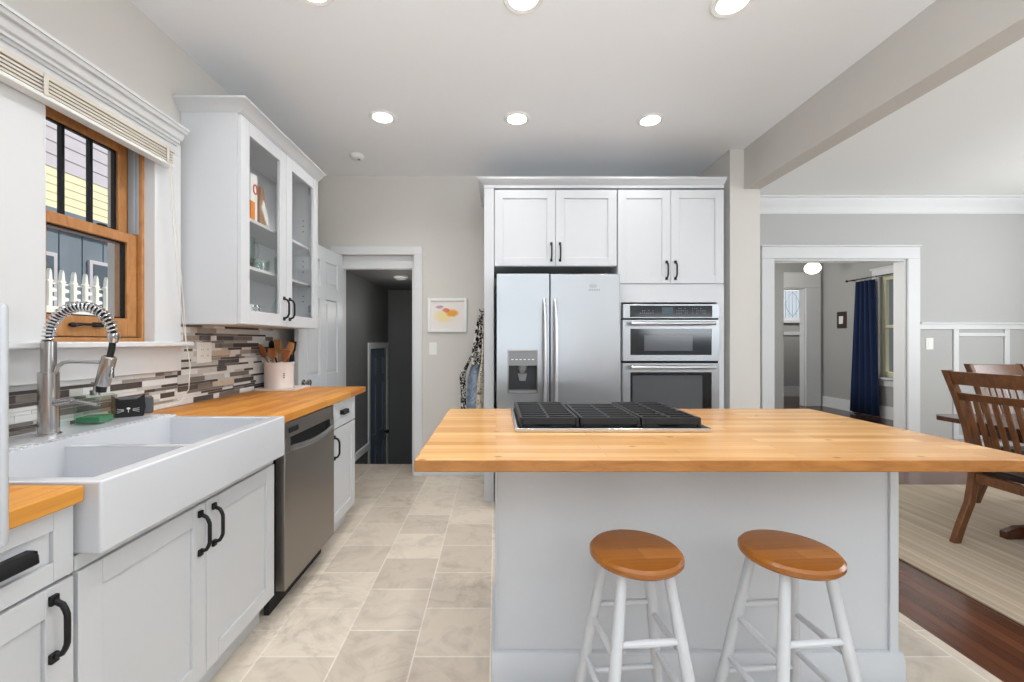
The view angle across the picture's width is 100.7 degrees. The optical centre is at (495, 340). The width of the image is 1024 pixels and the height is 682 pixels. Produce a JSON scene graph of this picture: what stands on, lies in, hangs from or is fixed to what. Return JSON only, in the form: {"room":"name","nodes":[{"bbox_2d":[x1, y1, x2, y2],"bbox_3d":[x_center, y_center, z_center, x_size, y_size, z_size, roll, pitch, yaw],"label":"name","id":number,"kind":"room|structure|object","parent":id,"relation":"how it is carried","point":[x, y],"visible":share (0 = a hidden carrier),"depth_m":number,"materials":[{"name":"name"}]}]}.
{"room":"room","nodes":[
{"label":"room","id":0,"kind":"room"},
{"bbox_2d":[1,0,293,410],"bbox_3d":[-1.750,-0.141,0.805,0.200,2.783,6.510,0,0,0],"label":"wall","id":1,"kind":"structure","parent":0,"point":[115,36],"depth_m":1.92,"materials":[{"name":"grey paint"}]},
{"bbox_2d":[9,371,177,435],"bbox_3d":[-1.645,0.243,1.442,0.010,0.181,1.485,0,0,0],"label":"backsplash","id":2,"kind":"structure","parent":1,"relation":"attached to","point":[162,386],"depth_m":1.70,"materials":[{"name":"tile"}]},
{"bbox_2d":[0,0,193,385],"bbox_3d":[-1.674,-0.457,1.600,0.252,1.217,1.200,0,0,0],"label":"window","id":3,"kind":"structure","parent":1,"relation":"in","point":[147,303],"depth_m":1.72,"materials":[{"name":"white paint"}]},
{"bbox_2d":[0,46,190,409],"bbox_3d":[-1.579,-0.311,1.586,0.072,1.252,1.172,0,0,0],"label":"window blind","id":4,"kind":"object","parent":3,"relation":"attached to","point":[16,72],"visible":0.99,"depth_m":1.62,"materials":[{"name":"white plastic"}]},
{"bbox_2d":[177,324,272,405],"bbox_3d":[-1.645,0.123,2.654,0.010,0.422,0.933,0,0,0],"label":"backsplash","id":5,"kind":"structure","parent":1,"relation":"attached to","point":[236,366],"depth_m":2.55,"materials":[{"name":"tile"}]},
{"bbox_2d":[197,342,211,362],"bbox_3d":[-1.636,0.065,2.380,0.008,0.116,0.118,0,0,0],"label":"wall outlet","id":6,"kind":"object","parent":5,"relation":"attached to","point":[204,349],"visible":1,"depth_m":2.38,"materials":[{"name":"white plastic"}]},
{"bbox_2d":[200,347,203,358],"bbox_3d":[-1.634,0.065,2.357,0.002,0.066,0.032,0,0,0],"label":"socket","id":7,"kind":"object","parent":6,"relation":"attached to","point":[201,348],"depth_m":2.35,"materials":[{"name":"white plastic"}]},
{"bbox_2d":[206,347,209,357],"bbox_3d":[-1.634,0.065,2.403,0.002,0.066,0.032,0,0,0],"label":"socket","id":8,"kind":"object","parent":6,"relation":"attached to","point":[207,348],"depth_m":2.40,"materials":[{"name":"white plastic"}]},
{"bbox_2d":[173,95,325,328],"bbox_3d":[-1.463,-0.670,2.673,0.370,1.164,1.026,0,0,0],"label":"upper cabinet","id":9,"kind":"object","parent":1,"relation":"attached to","point":[229,138],"visible":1,"depth_m":2.22,"materials":[{"name":"white paint"}]},
{"bbox_2d":[250,172,257,220],"bbox_3d":[-1.465,-0.827,2.445,0.150,0.270,0.071,0,0,0],"label":"food box","id":10,"kind":"object","parent":9,"relation":"on","point":[253,178],"visible":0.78,"depth_m":2.44,"materials":[{"name":"white cardboard"}]},
{"bbox_2d":[250,304,257,310],"bbox_3d":[-1.411,-0.157,2.394,0.110,0.100,0.090,0,0,34],"label":"mug","id":11,"kind":"object","parent":9,"relation":"on","point":[252,307],"visible":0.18,"depth_m":2.40,"materials":[{"name":"white ceramic"}]},
{"bbox_2d":[257,187,267,226],"bbox_3d":[-1.464,-0.806,2.545,0.152,0.230,0.080,0,0,0],"label":"book","id":12,"kind":"object","parent":9,"relation":"on","point":[262,216],"visible":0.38,"depth_m":2.52,"materials":[{"name":"paper"}]},
{"bbox_2d":[250,218,307,249],"bbox_3d":[-1.510,-0.682,2.691,0.261,0.018,0.921,0,0,0],"label":"shelf","id":13,"kind":"object","parent":9,"relation":"attached to","point":[262,236],"depth_m":2.78,"materials":[{"name":"white paint"}]},
{"bbox_2d":[250,266,309,286],"bbox_3d":[-1.510,-0.412,2.691,0.261,0.018,0.921,0,0,0],"label":"shelf","id":14,"kind":"object","parent":9,"relation":"attached to","point":[258,277],"depth_m":2.82,"materials":[{"name":"white paint"}]},
{"bbox_2d":[346,271,387,463],"bbox_3d":[-1.510,0.725,4.940,0.120,2.810,1.760,0,0,0],"label":"wall","id":15,"kind":"structure","parent":0,"point":[366,301],"depth_m":4.61,"materials":[{"name":"grey paint"}]},
{"bbox_2d":[355,443,369,460],"bbox_3d":[-1.438,1.185,4.428,0.025,0.070,0.715,0,0,0],"label":"trim","id":16,"kind":"structure","parent":15,"relation":"attached to","point":[365,448],"depth_m":4.53,"materials":[{"name":"white paint"}]},
{"bbox_2d":[368,343,388,463],"bbox_3d":[-1.448,1.075,5.230,0.105,2.110,0.880,0,0,0],"label":"door","id":17,"kind":"structure","parent":15,"relation":"in","point":[376,351],"depth_m":5.24,"materials":[{"name":"blue paint"}]},
{"bbox_2d":[346,270,411,289],"bbox_3d":[-1.075,-0.715,4.940,0.990,0.070,1.760,0,0,0],"label":"ceiling","id":18,"kind":"structure","parent":0,"point":[385,279],"depth_m":4.54,"materials":[{"name":"grey paint"}]},
{"bbox_2d":[393,275,407,279],"bbox_3d":[-1.000,-0.659,4.450,0.150,0.040,0.150,0,0,0],"label":"recessed light","id":19,"kind":"object","parent":18,"relation":"in","point":[397,277],"visible":1,"depth_m":4.40,"materials":[{"name":"white glass"}]},
{"bbox_2d":[388,290,411,463],"bbox_3d":[-1.085,0.725,5.760,0.970,2.810,0.120,0,0,0],"label":"wall","id":20,"kind":"structure","parent":0,"point":[399,301],"depth_m":5.70,"materials":[{"name":"grey paint"}]},
{"bbox_2d":[318,176,696,447],"bbox_3d":[0.109,-0.141,4.000,3.518,2.783,0.120,0,0,0],"label":"wall","id":21,"kind":"structure","parent":0,"point":[442,215],"depth_m":3.94,"materials":[{"name":"grey paint"}]},
{"bbox_2d":[294,245,342,386],"bbox_3d":[-1.436,0.225,3.551,0.096,2.030,0.743,0,0,5],"label":"door","id":22,"kind":"structure","parent":21,"relation":"in","point":[318,354],"depth_m":3.58,"materials":[{"name":"white paint"}]},
{"bbox_2d":[331,246,421,475],"bbox_3d":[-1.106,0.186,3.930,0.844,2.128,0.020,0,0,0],"label":"trim","id":23,"kind":"structure","parent":21,"relation":"attached to","point":[416,251],"depth_m":3.92,"materials":[{"name":"white paint"}]},
{"bbox_2d":[429,342,436,354],"bbox_3d":[-0.585,0.070,3.936,0.072,0.116,0.007,0,0,0],"label":"light switch","id":24,"kind":"object","parent":21,"relation":"attached to","point":[432,345],"visible":1,"depth_m":3.94,"materials":[{"name":"white plastic"}]},
{"bbox_2d":[427,298,466,331],"bbox_3d":[-0.452,-0.240,3.928,0.364,0.316,0.024,0,0,0],"label":"picture frame","id":25,"kind":"object","parent":21,"relation":"attached to","point":[443,314],"visible":1,"depth_m":3.93,"materials":[{"name":"white paper"}]},
{"bbox_2d":[422,472,494,475],"bbox_3d":[0.592,1.195,3.932,2.550,0.110,0.016,0,0,0],"label":"baseboard","id":26,"kind":"structure","parent":21,"relation":"attached to","point":[423,473],"depth_m":3.92,"materials":[{"name":"white paint"}]},
{"bbox_2d":[494,190,616,277],"bbox_3d":[0.464,-0.881,3.594,0.956,0.598,0.671,0,0,0],"label":"upper cabinet","id":27,"kind":"object","parent":21,"relation":"attached to","point":[549,232],"visible":0.99,"depth_m":3.31,"materials":[{"name":"white paint"}]},
{"bbox_2d":[478,177,726,207],"bbox_3d":[0.818,-1.226,3.592,1.911,0.068,0.676,0,0,0],"label":"crown molding","id":28,"kind":"structure","parent":27,"relation":"on","point":[498,183],"depth_m":3.29,"materials":[{"name":"white paint"}]},
{"bbox_2d":[130,0,1023,194],"bbox_3d":[2.225,-1.583,1.115,8.150,0.100,7.130,0,0,0],"label":"ceiling","id":29,"kind":"structure","parent":0,"point":[449,72],"depth_m":2.55,"materials":[{"name":"paint"}]},
{"bbox_2d":[302,0,333,5],"bbox_3d":[-0.800,-1.528,1.845,0.184,0.010,0.184,0,0,0],"label":"recessed light","id":30,"kind":"object","parent":29,"relation":"in","point":[311,2],"visible":1,"depth_m":1.91,"materials":[{"name":"white plastic"}]},
{"bbox_2d":[350,152,363,160],"bbox_3d":[-1.145,-1.514,3.500,0.110,0.037,0.110,0,0,0],"label":"smoke detector","id":31,"kind":"object","parent":29,"relation":"attached to","point":[355,156],"visible":1,"depth_m":3.47,"materials":[{"name":"white plastic"}]},
{"bbox_2d":[369,110,395,124],"bbox_3d":[-0.775,-1.528,2.900,0.184,0.010,0.184,0,0,0],"label":"recessed light","id":32,"kind":"object","parent":29,"relation":"in","point":[384,117],"visible":1,"depth_m":2.89,"materials":[{"name":"white plastic"}]},
{"bbox_2d":[504,111,529,125],"bbox_3d":[0.145,-1.528,2.920,0.184,0.010,0.184,0,0,0],"label":"recessed light","id":33,"kind":"object","parent":29,"relation":"in","point":[516,118],"visible":1,"depth_m":2.91,"materials":[{"name":"white plastic"}]},
{"bbox_2d":[503,0,542,13],"bbox_3d":[0.122,-1.528,1.890,0.184,0.010,0.184,0,0,0],"label":"recessed light","id":34,"kind":"object","parent":29,"relation":"in","point":[516,6],"visible":1,"depth_m":1.93,"materials":[{"name":"white plastic"}]},
{"bbox_2d":[636,113,664,127],"bbox_3d":[1.070,-1.528,2.940,0.184,0.010,0.184,0,0,0],"label":"recessed light","id":35,"kind":"object","parent":29,"relation":"in","point":[651,119],"visible":1,"depth_m":2.93,"materials":[{"name":"white plastic"}]},
{"bbox_2d":[710,0,753,17],"bbox_3d":[1.068,-1.528,1.915,0.184,0.010,0.184,0,0,0],"label":"recessed light","id":36,"kind":"object","parent":29,"relation":"in","point":[718,8],"visible":1,"depth_m":1.94,"materials":[{"name":"white plastic"}]},
{"bbox_2d":[744,0,1023,188],"bbox_3d":[2.044,-1.373,0.468,0.128,0.320,5.835,0,0,0],"label":"beam","id":37,"kind":"structure","parent":29,"relation":"attached to","point":[948,38],"depth_m":2.14,"materials":[{"name":"grey paint"}]},
{"bbox_2d":[209,396,1023,681],"bbox_3d":[3.075,1.280,3.875,9.850,0.060,12.650,0,0,0],"label":"floor","id":38,"kind":"structure","parent":0,"point":[402,590],"depth_m":1.97,"materials":[{"name":"tile"}]},
{"bbox_2d":[0,304,8,546],"bbox_3d":[-1.160,0.225,0.168,0.945,2.050,0.895,0,0,0],"label":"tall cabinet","id":39,"kind":"object","parent":38,"relation":"on","point":[4,310],"visible":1,"depth_m":0.59,"materials":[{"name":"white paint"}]},
{"bbox_2d":[0,505,72,681],"bbox_3d":[-1.292,0.812,0.816,0.696,0.875,0.352,0,0,0],"label":"base cabinet","id":40,"kind":"object","parent":38,"relation":"on","point":[36,562],"visible":0.96,"depth_m":0.92,"materials":[{"name":"white paint"}]},
{"bbox_2d":[9,485,83,529],"bbox_3d":[-1.298,0.354,0.814,0.680,0.038,0.347,0,0,0],"label":"countertop","id":41,"kind":"structure","parent":40,"relation":"on","point":[27,503],"depth_m":0.92,"materials":[{"name":"brown wood"}]},
{"bbox_2d":[68,461,273,681],"bbox_3d":[-1.292,0.878,1.442,0.696,0.744,0.889,0,0,0],"label":"base cabinet","id":42,"kind":"object","parent":38,"relation":"on","point":[172,601],"visible":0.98,"depth_m":1.33,"materials":[{"name":"white paint"}]},
{"bbox_2d":[264,405,333,615],"bbox_3d":[-1.253,0.814,2.217,0.651,0.872,0.585,0,0,0],"label":"dishwasher","id":43,"kind":"object","parent":38,"relation":"on","point":[304,475],"visible":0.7,"depth_m":2.10,"materials":[{"name":"metal"}]},
{"bbox_2d":[329,396,354,538],"bbox_3d":[-1.292,0.812,2.748,0.696,0.875,0.435,0,0,0],"label":"base cabinet","id":44,"kind":"object","parent":38,"relation":"on","point":[343,411],"visible":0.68,"depth_m":2.76,"materials":[{"name":"white paint"}]},
{"bbox_2d":[147,387,365,422],"bbox_3d":[-1.298,0.354,2.496,0.680,0.038,1.248,0,0,0],"label":"countertop","id":45,"kind":"structure","parent":44,"relation":"on","point":[292,405],"depth_m":2.27,"materials":[{"name":"brown wood"}]},
{"bbox_2d":[9,414,283,553],"bbox_3d":[-1.283,0.409,1.433,0.706,0.186,0.871,0,0,0],"label":"farmhouse sink","id":46,"kind":"object","parent":45,"relation":"in","point":[135,473],"visible":0.92,"depth_m":1.36,"materials":[{"name":"ceramic"}]},
{"bbox_2d":[34,301,119,436],"bbox_3d":[-1.427,0.091,1.450,0.273,0.456,0.066,0,0,0],"label":"faucet","id":47,"kind":"object","parent":46,"relation":"on","point":[49,401],"visible":1,"depth_m":1.44,"materials":[{"name":"silver metal"}]},
{"bbox_2d":[76,382,112,422],"bbox_3d":[-1.563,0.238,1.655,0.094,0.163,0.090,0,0,-12],"label":"soap dispenser","id":48,"kind":"object","parent":46,"relation":"on","point":[93,418],"visible":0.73,"depth_m":1.64,"materials":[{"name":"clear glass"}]},
{"bbox_2d":[111,394,145,417],"bbox_3d":[-1.557,0.272,1.797,0.112,0.095,0.050,0,0,-38],"label":"sponge holder","id":49,"kind":"object","parent":46,"relation":"on","point":[128,407],"visible":0.98,"depth_m":1.78,"materials":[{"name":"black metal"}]},
{"bbox_2d":[118,396,153,413],"bbox_3d":[-1.542,0.277,1.813,0.122,0.072,0.030,0,0,-38],"label":"sponge","id":50,"kind":"object","parent":49,"relation":"in","point":[149,401],"visible":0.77,"depth_m":1.83,"materials":[{"name":"grey"}]},
{"bbox_2d":[253,385,309,390],"bbox_3d":[-1.490,0.328,2.965,0.280,0.014,0.240,0,0,0],"label":"tray","id":51,"kind":"object","parent":45,"relation":"on","point":[296,387],"visible":0.74,"depth_m":2.85,"materials":[{"name":"white ceramic"}]},
{"bbox_2d":[263,361,294,388],"bbox_3d":[-1.515,0.237,2.965,0.198,0.182,0.198,0,0,0],"label":"utensil crock","id":52,"kind":"object","parent":51,"relation":"on","point":[280,375],"visible":0.94,"depth_m":2.89,"materials":[{"name":"white ceramic"}]},
{"bbox_2d":[259,344,268,362],"bbox_3d":[-1.585,0.161,2.948,0.153,0.280,0.037,0,0,-4],"label":"wooden spoon","id":53,"kind":"object","parent":52,"relation":"in","point":[263,353],"visible":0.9,"depth_m":2.94,"materials":[{"name":"brown wood"}]},
{"bbox_2d":[268,348,276,362],"bbox_3d":[-1.532,0.173,2.904,0.070,0.252,0.014,0,0,8],"label":"wooden spatula","id":54,"kind":"object","parent":52,"relation":"in","point":[272,352],"visible":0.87,"depth_m":2.90,"materials":[{"name":"brown wood"}]},
{"bbox_2d":[268,340,277,362],"bbox_3d":[-1.573,0.147,3.021,0.108,0.305,0.026,0,0,6],"label":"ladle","id":55,"kind":"object","parent":52,"relation":"in","point":[271,343],"visible":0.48,"depth_m":3.02,"materials":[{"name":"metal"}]},
{"bbox_2d":[274,339,281,361],"bbox_3d":[-1.534,0.143,2.994,0.070,0.312,0.028,0,0,21],"label":"slotted turner","id":56,"kind":"object","parent":52,"relation":"in","point":[277,343],"visible":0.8,"depth_m":2.98,"materials":[{"name":"brown wood"}]},
{"bbox_2d":[281,349,290,361],"bbox_3d":[-1.446,0.178,2.910,0.081,0.243,0.021,0,0,6],"label":"scraper","id":57,"kind":"object","parent":52,"relation":"in","point":[285,354],"visible":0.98,"depth_m":2.90,"materials":[{"name":"brown wood"}]},
{"bbox_2d":[283,342,293,360],"bbox_3d":[-1.466,0.155,2.934,0.149,0.291,0.028,0,0,4],"label":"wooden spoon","id":58,"kind":"object","parent":52,"relation":"in","point":[290,346],"visible":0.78,"depth_m":2.92,"materials":[{"name":"brown wood"}]},
{"bbox_2d":[289,341,296,361],"bbox_3d":[-1.451,0.148,3.015,0.080,0.302,0.025,0,0,9],"label":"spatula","id":59,"kind":"object","parent":52,"relation":"in","point":[290,341],"visible":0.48,"depth_m":3.01,"materials":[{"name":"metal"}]},
{"bbox_2d":[484,188,493,500],"bbox_3d":[-0.054,0.030,3.615,0.076,2.440,0.629,0,0,0],"label":"panel","id":60,"kind":"object","parent":38,"relation":"on","point":[488,192],"visible":0.9,"depth_m":3.30,"materials":[{"name":"white paint"}]},
{"bbox_2d":[497,274,619,408],"bbox_3d":[0.456,0.369,3.464,0.900,1.722,0.872,0,0,0],"label":"refrigerator","id":61,"kind":"object","parent":38,"relation":"on","point":[558,335],"visible":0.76,"depth_m":3.10,"materials":[{"name":"metal"}]},
{"bbox_2d":[575,529,694,681],"bbox_3d":[0.423,0.939,1.285,0.328,0.627,0.328,0,0,-5],"label":"bar stool","id":62,"kind":"object","parent":38,"relation":"on","point":[647,557],"visible":1,"depth_m":1.25,"materials":[{"name":"brown wood"}]},
{"bbox_2d":[605,190,723,408],"bbox_3d":[1.361,0.035,3.594,0.830,2.430,0.671,0,0,0],"label":"oven tower","id":63,"kind":"object","parent":38,"relation":"on","point":[670,243],"visible":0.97,"depth_m":3.30,"materials":[{"name":"white paint"}]},
{"bbox_2d":[621,304,718,408],"bbox_3d":[1.347,0.310,3.521,0.742,1.190,0.642,0,0,0],"label":"wall oven","id":64,"kind":"object","parent":63,"relation":"in","point":[670,352],"visible":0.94,"depth_m":3.26,"materials":[{"name":"metal"}]},
{"bbox_2d":[492,472,905,681],"bbox_3d":[0.653,0.810,1.788,1.696,0.880,0.474,0,0,0],"label":"kitchen island","id":65,"kind":"object","parent":38,"relation":"on","point":[546,523],"visible":0.51,"depth_m":1.58,"materials":[{"name":"grey paint"}]},
{"bbox_2d":[414,409,1023,471],"bbox_3d":[0.660,0.352,1.647,1.783,0.035,0.906,0,0,0],"label":"island countertop","id":66,"kind":"structure","parent":65,"relation":"on","point":[465,440],"depth_m":1.32,"materials":[{"name":"brown wood"}]},
{"bbox_2d":[511,402,711,431],"bbox_3d":[0.431,0.312,1.796,0.722,0.045,0.483,0,0,0],"label":"gas cooktop","id":67,"kind":"object","parent":66,"relation":"in","point":[526,416],"visible":1,"depth_m":1.63,"materials":[{"name":"metal"}]},
{"bbox_2d":[715,529,861,681],"bbox_3d":[0.888,0.939,1.285,0.328,0.627,0.328,0,0,-5],"label":"bar stool","id":68,"kind":"object","parent":38,"relation":"on","point":[795,557],"visible":1,"depth_m":1.25,"materials":[{"name":"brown wood"}]},
{"bbox_2d":[899,485,1023,625],"bbox_3d":[3.956,1.244,1.230,3.288,0.012,4.860,0,0,0],"label":"area rug","id":69,"kind":"object","parent":38,"relation":"on","point":[987,567],"visible":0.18,"depth_m":2.59,"materials":[{"name":"beige carpet"}]},
{"bbox_2d":[936,414,1023,539],"bbox_3d":[3.600,0.867,1.970,1.320,0.742,1.840,0,0,0],"label":"dining table","id":70,"kind":"object","parent":69,"relation":"on","point":[1013,532],"visible":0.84,"depth_m":2.64,"materials":[{"name":"brown wood"}]},
{"bbox_2d":[941,370,1023,543],"bbox_3d":[3.058,0.708,2.400,0.635,1.060,0.444,0,0,0],"label":"dining chair","id":71,"kind":"object","parent":69,"relation":"on","point":[1003,481],"visible":0.75,"depth_m":2.48,"materials":[{"name":"brown wood"}]},
{"bbox_2d":[964,364,1023,502],"bbox_3d":[3.885,0.708,3.017,0.444,1.060,0.635,0,0,0],"label":"dining chair","id":72,"kind":"object","parent":69,"relation":"on","point":[1005,369],"visible":0.27,"depth_m":3.24,"materials":[{"name":"brown wood"}]},
{"bbox_3d":[-0.122,-0.235,3.800,0.046,0.060,0.040,0,0,0],"label":"wall hook","id":73,"kind":"object","parent":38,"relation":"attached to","visible":0},
{"bbox_2d":[460,353,471,408],"bbox_3d":[-0.223,0.205,3.797,0.204,0.879,0.041,0,0,0],"label":"ribbon","id":74,"kind":"object","parent":73,"relation":"hanging from","point":[463,373],"visible":0.62,"depth_m":3.78,"materials":[{"name":"black fabric"}]},
{"bbox_3d":[-0.122,-0.250,3.620,0.046,0.060,0.040,0,0,0],"label":"wall hook","id":75,"kind":"object","parent":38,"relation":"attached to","visible":0},
{"bbox_2d":[466,364,479,408],"bbox_3d":[-0.185,0.202,3.728,0.151,0.882,0.120,0,0,0],"label":"tote bag","id":76,"kind":"object","parent":75,"relation":"hanging from","point":[471,389],"visible":0.34,"depth_m":3.73,"materials":[{"name":"blue fabric"}]},
{"bbox_2d":[471,312,482,364],"bbox_3d":[-0.155,-0.022,3.633,0.118,0.460,0.046,0,0,-24],"label":"apron","id":77,"kind":"object","parent":75,"relation":"hanging from","point":[477,343],"visible":0.86,"depth_m":3.63,"materials":[{"name":"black fabric"}]},
{"bbox_2d":[476,317,483,408],"bbox_3d":[-0.113,0.197,3.500,0.051,0.850,0.178,0,0,16],"label":"patterned scarf","id":78,"kind":"object","parent":75,"relation":"hanging from","point":[479,400],"visible":0.91,"depth_m":3.43,"materials":[{"name":"beige fabric"}]},
{"bbox_2d":[697,149,759,408],"bbox_3d":[1.988,-0.141,4.032,0.240,2.783,1.295,0,0,0],"label":"column","id":79,"kind":"structure","parent":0,"point":[741,283],"depth_m":3.38,"materials":[{"name":"grey paint"}]},
{"bbox_2d":[774,263,783,408],"bbox_3d":[3.135,-0.141,6.060,1.870,2.783,0.120,0,0,0],"label":"wall","id":80,"kind":"structure","parent":0,"point":[778,267],"depth_m":6.00,"materials":[{"name":"grey paint"}]},
{"bbox_2d":[784,323,799,386],"bbox_3d":[6.500,-0.141,9.660,3.000,2.783,0.120,0,0,0],"label":"wall","id":81,"kind":"structure","parent":0,"point":[791,342],"depth_m":9.60,"materials":[{"name":"grey paint"}]},
{"bbox_2d":[784,290,799,322],"bbox_3d":[6.740,-0.830,9.605,0.680,0.840,0.110,0,0,0],"label":"window","id":82,"kind":"structure","parent":81,"relation":"in","point":[786,320],"depth_m":9.63,"materials":[{"name":"white paint"}]},
{"bbox_2d":[784,387,799,395],"bbox_3d":[6.450,1.140,9.591,2.900,0.220,0.018,0,0,0],"label":"baseboard","id":83,"kind":"structure","parent":81,"relation":"attached to","point":[788,391],"depth_m":9.58,"materials":[{"name":"white paint"}]},
{"bbox_2d":[784,332,799,334],"bbox_3d":[6.450,-0.170,9.590,2.900,0.080,0.020,0,0,0],"label":"trim","id":84,"kind":"structure","parent":81,"relation":"attached to","point":[785,333],"depth_m":9.58,"materials":[{"name":"white paint"}]},
{"bbox_2d":[784,263,892,405],"bbox_3d":[5.100,-0.141,8.210,5.800,2.783,0.120,0,0,0],"label":"wall","id":85,"kind":"structure","parent":0,"point":[788,267],"depth_m":8.15,"materials":[{"name":"grey paint"}]},
{"bbox_2d":[784,272,821,405],"bbox_3d":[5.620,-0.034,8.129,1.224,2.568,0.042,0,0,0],"label":"trim","id":86,"kind":"structure","parent":85,"relation":"attached to","point":[811,283],"depth_m":8.12,"materials":[{"name":"white paint"}]},
{"bbox_2d":[823,263,892,406],"bbox_3d":[6.380,-0.141,6.415,0.180,2.783,3.470,0,0,0],"label":"wall","id":87,"kind":"structure","parent":0,"point":[838,295],"depth_m":7.72,"materials":[{"name":"grey paint"}]},
{"bbox_2d":[837,311,846,327],"bbox_3d":[6.276,-0.380,7.700,0.028,0.300,0.200,0,0,0],"label":"wall plaque","id":88,"kind":"object","parent":87,"relation":"attached to","point":[841,316],"visible":1,"depth_m":7.67,"materials":[{"name":"brown wood"}]},
{"bbox_2d":[822,396,892,419],"bbox_3d":[6.275,1.150,6.415,0.030,0.200,3.470,0,0,0],"label":"baseboard","id":89,"kind":"structure","parent":87,"relation":"attached to","point":[886,412],"depth_m":7.62,"materials":[{"name":"white paint"}]},
{"bbox_2d":[845,273,892,282],"bbox_3d":[6.225,-1.050,6.545,0.130,0.040,1.890,0,0,0],"label":"curtain rod","id":90,"kind":"object","parent":87,"relation":"attached to","point":[875,276],"visible":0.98,"depth_m":7.04,"materials":[{"name":"black metal"}]},
{"bbox_2d":[850,279,879,416],"bbox_3d":[6.177,0.105,7.120,0.076,2.230,0.577,0,0,0],"label":"curtain","id":91,"kind":"object","parent":90,"relation":"hanging from","point":[864,395],"visible":1,"depth_m":7.06,"materials":[{"name":"blue fabric"}]},
{"bbox_2d":[869,265,892,386],"bbox_3d":[6.310,-0.233,6.350,0.160,1.925,1.480,0,0,0],"label":"window","id":92,"kind":"structure","parent":87,"relation":"in","point":[886,379],"depth_m":6.91,"materials":[{"name":"white paint"}]},
{"bbox_2d":[760,214,1023,442],"bbox_3d":[4.204,-0.141,4.615,4.192,2.783,0.130,0,0,0],"label":"wall","id":93,"kind":"structure","parent":0,"point":[972,265],"depth_m":4.55,"materials":[{"name":"grey paint"}]},
{"bbox_2d":[774,259,905,429],"bbox_3d":[3.688,0.185,4.615,1.435,2.130,0.130,0,0,0],"label":"trim","id":94,"kind":"structure","parent":93,"relation":"attached to","point":[899,265],"depth_m":4.60,"materials":[{"name":"white paint"}]},
{"bbox_2d":[760,245,922,432],"bbox_3d":[3.688,0.112,4.533,1.715,2.276,0.034,0,0,0],"label":"trim","id":95,"kind":"structure","parent":93,"relation":"attached to","point":[769,253],"depth_m":4.53,"materials":[{"name":"white paint"}]},
{"bbox_2d":[760,195,1023,213],"bbox_3d":[4.104,-1.447,4.500,3.990,0.170,0.100,0,0,0],"label":"trim","id":96,"kind":"structure","parent":93,"relation":"attached to","point":[769,204],"depth_m":4.50,"materials":[{"name":"white paint"}]},
{"bbox_2d":[926,338,932,349],"bbox_3d":[4.650,0.030,4.546,0.080,0.125,0.007,0,0,0],"label":"light switch","id":97,"kind":"object","parent":93,"relation":"attached to","point":[929,341],"visible":1,"depth_m":4.54,"materials":[{"name":"white plastic"}]},
{"bbox_2d":[920,322,1023,328],"bbox_3d":[5.317,-0.162,4.532,1.564,0.073,0.035,0,0,0],"label":"trim","id":98,"kind":"structure","parent":93,"relation":"attached to","point":[923,325],"depth_m":4.53,"materials":[{"name":"white paint"}]},
{"bbox_2d":[953,329,1009,438],"bbox_3d":[5.200,0.463,4.543,0.600,1.175,0.014,0,0,0],"label":"trim","id":99,"kind":"structure","parent":93,"relation":"attached to","point":[956,334],"depth_m":4.54,"materials":[{"name":"white paint"}]},
{"bbox_2d":[982,443,1023,446],"bbox_3d":[5.317,1.170,4.542,1.564,0.160,0.016,0,0,0],"label":"baseboard","id":100,"kind":"structure","parent":93,"relation":"attached to","point":[1001,444],"depth_m":4.53,"materials":[{"name":"white paint"}]},
{"bbox_3d":[4.990,-1.583,7.440,6.020,0.100,5.520,0,0,0],"label":"ceiling","id":101,"kind":"structure","parent":0,"visible":0},
{"bbox_2d":[804,263,820,273],"bbox_3d":[5.600,-1.358,7.500,0.250,0.350,0.250,0,0,0],"label":"globe ceiling light","id":102,"kind":"object","parent":101,"relation":"attached to","point":[810,268],"visible":0.67,"depth_m":7.42,"materials":[{"name":"white glass"}]},
{"bbox_3d":[-1.075,2.180,4.940,0.990,0.100,1.760,0,0,0],"label":"floor","id":103,"kind":"structure","parent":0,"visible":0},
{"bbox_3d":[-1.075,1.720,4.665,0.748,0.819,1.210,0,0,0],"label":"steps","id":104,"kind":"structure","parent":103,"relation":"on","visible":0},
{"bbox_2d":[355,464,413,475],"bbox_3d":[-1.075,1.280,4.125,0.748,0.060,0.369,0,0,0],"label":"threshold","id":105,"kind":"object","parent":104,"relation":"on","point":[360,469],"visible":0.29,"depth_m":4.09,"materials":[{"name":"tile"}]},
{"label":"outside","id":106,"kind":"structure","parent":0,"visible":0},
{"bbox_3d":[-5.430,1.800,3.000,7.140,0.100,18.000,0,0,0],"label":"ground","id":107,"kind":"structure","parent":106,"visible":0},
{"bbox_2d":[46,120,107,309],"bbox_3d":[-4.670,-0.970,5.200,0.260,5.440,9.000,0,0,0],"label":"neighbouring house","id":108,"kind":"structure","parent":107,"relation":"on","point":[68,252],"depth_m":4.63,"materials":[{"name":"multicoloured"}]},
{"bbox_2d":[46,268,107,314],"bbox_3d":[-3.600,0.583,3.725,0.120,2.335,1.650,0,0,0],"label":"fence","id":109,"kind":"object","parent":107,"relation":"on","point":[61,283],"visible":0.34,"depth_m":3.59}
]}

